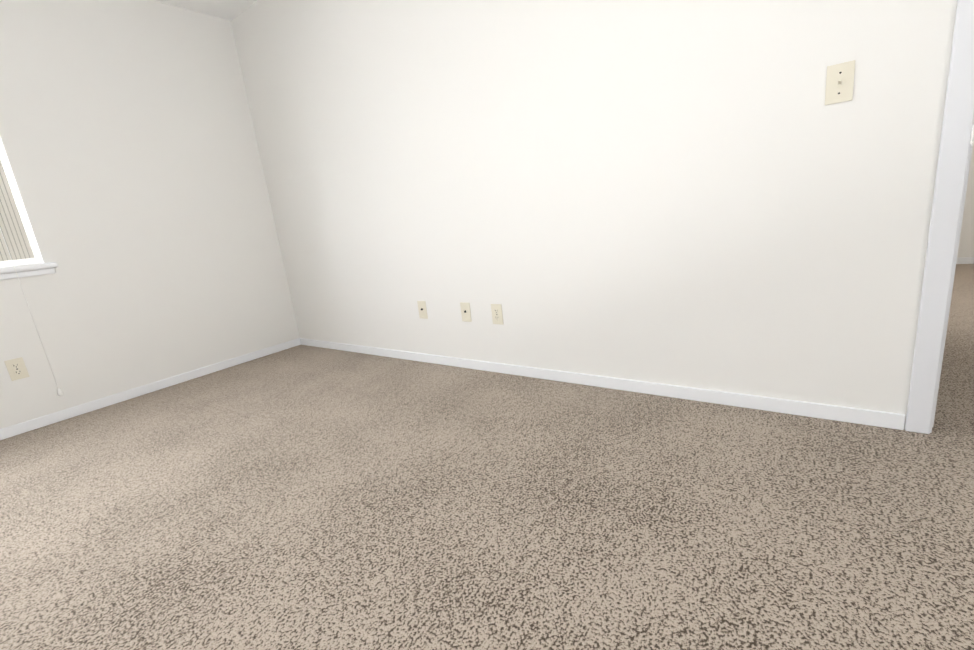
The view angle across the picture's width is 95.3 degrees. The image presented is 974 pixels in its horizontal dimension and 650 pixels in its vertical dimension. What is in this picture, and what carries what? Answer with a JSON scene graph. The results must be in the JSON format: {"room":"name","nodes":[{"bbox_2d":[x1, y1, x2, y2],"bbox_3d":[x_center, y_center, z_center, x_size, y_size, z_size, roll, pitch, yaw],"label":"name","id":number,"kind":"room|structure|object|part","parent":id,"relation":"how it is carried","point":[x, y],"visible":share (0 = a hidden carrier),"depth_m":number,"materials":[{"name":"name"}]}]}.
{"room":"empty bedroom","nodes":[
{"label":"empty bedroom","id":0,"kind":"room"},
{"bbox_2d":[0,0,299,428],"bbox_3d":[-2.726,-0.601,2.268,0.140,2.440,3.555,4,17,36],"label":"wall","id":1,"kind":"structure","parent":0,"point":[129,147],"depth_m":2.78,"materials":[{"name":"white paint"}]},
{"bbox_2d":[4,357,29,380],"bbox_3d":[-2.572,0.241,2.429,0.007,0.115,0.070,4,17,36],"label":"outlet","id":2,"kind":"object","parent":1,"relation":"attached to","point":[20,367],"visible":1,"depth_m":2.43,"materials":[{"name":"beige plastic"}]},
{"bbox_2d":[0,262,57,273],"bbox_3d":[-3.036,-0.100,1.800,0.107,0.032,1.934,4,17,36],"label":"window sill","id":3,"kind":"structure","parent":1,"relation":"attached to","point":[11,269],"depth_m":2.42,"materials":[{"name":"white wood"}]},
{"bbox_2d":[0,146,62,395],"bbox_3d":[-3.081,-0.325,1.750,0.182,1.930,1.919,4,17,36],"label":"window","id":4,"kind":"structure","parent":1,"relation":"in","point":[19,262],"depth_m":2.45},
{"bbox_3d":[-3.017,-0.066,1.787,0.017,0.032,1.919,4,17,36],"label":"window sill apron","id":5,"kind":"part","parent":4,"relation":"part of","materials":[{"name":"white wood"}]},
{"bbox_2d":[0,338,299,439],"bbox_3d":[-2.535,0.554,2.501,0.015,0.058,3.210,4,17,36],"label":"baseboard","id":6,"kind":"structure","parent":1,"relation":"attached to","point":[39,422],"depth_m":2.85,"materials":[{"name":"white wood"}]},
{"bbox_2d":[153,0,257,20],"bbox_3d":[1.606,-2.712,3.467,5.470,0.120,11.535,4,17,36],"label":"ceiling","id":7,"kind":"structure","parent":0,"point":[229,10],"depth_m":2.98,"materials":[{"name":"white paint"}]},
{"bbox_2d":[0,264,973,649],"bbox_3d":[1.887,-0.241,4.071,5.470,0.120,11.535,4,17,36],"label":"floor","id":8,"kind":"structure","parent":0,"point":[308,498],"depth_m":1.33,"materials":[{"name":"carpet"}]},
{"bbox_2d":[231,0,957,428],"bbox_3d":[0.471,-0.891,1.968,5.330,2.440,0.140,4,17,36],"label":"wall","id":9,"kind":"structure","parent":0,"point":[713,194],"depth_m":1.92,"materials":[{"name":"white paint"}]},
{"bbox_2d":[417,301,427,318],"bbox_3d":[-0.410,-0.095,2.797,0.070,0.115,0.014,4,17,36],"label":"outlet","id":10,"kind":"object","parent":9,"relation":"attached to","point":[422,309],"visible":1,"depth_m":2.80,"materials":[{"name":"beige plastic"}]},
{"bbox_2d":[460,302,471,321],"bbox_3d":[-0.126,-0.074,2.590,0.070,0.115,0.014,4,17,36],"label":"outlet","id":11,"kind":"object","parent":9,"relation":"attached to","point":[465,312],"visible":1,"depth_m":2.59,"materials":[{"name":"beige plastic"}]},
{"bbox_2d":[491,304,502,324],"bbox_3d":[0.056,-0.059,2.461,0.070,0.115,0.007,4,17,36],"label":"outlet","id":12,"kind":"object","parent":9,"relation":"attached to","point":[498,317],"visible":1,"depth_m":2.46,"materials":[{"name":"beige plastic"}]},
{"bbox_2d":[300,338,905,429],"bbox_3d":[-0.070,0.237,2.652,3.770,0.058,0.012,4,17,36],"label":"baseboard","id":13,"kind":"structure","parent":9,"relation":"attached to","point":[891,420],"depth_m":2.01,"materials":[{"name":"white wood"}]},
{"bbox_2d":[825,60,854,104],"bbox_3d":[1.121,-0.770,1.411,0.070,0.115,0.022,4,17,36],"label":"light switch","id":14,"kind":"object","parent":9,"relation":"attached to","point":[839,82],"visible":1,"depth_m":1.41,"materials":[{"name":"beige plastic"}]},
{"bbox_2d":[905,0,973,433],"bbox_3d":[1.758,-0.666,1.068,0.946,2.148,0.172,4,17,36],"label":"door frame","id":15,"kind":"structure","parent":9,"relation":"attached to","point":[954,159],"depth_m":1.35,"materials":[{"name":"white wood"}]},
{"bbox_2d":[957,141,973,257],"bbox_3d":[2.802,-1.829,4.718,3.850,2.440,0.120,4,17,36],"label":"wall","id":16,"kind":"structure","parent":0,"point":[966,245],"depth_m":3.88,"materials":[{"name":"white paint"}]},
{"bbox_2d":[956,257,973,263],"bbox_3d":[3.964,-0.591,4.161,1.130,0.058,0.015,4,17,36],"label":"baseboard","id":17,"kind":"structure","parent":16,"relation":"attached to","point":[965,260],"depth_m":3.93,"materials":[{"name":"white wood"}]}
]}

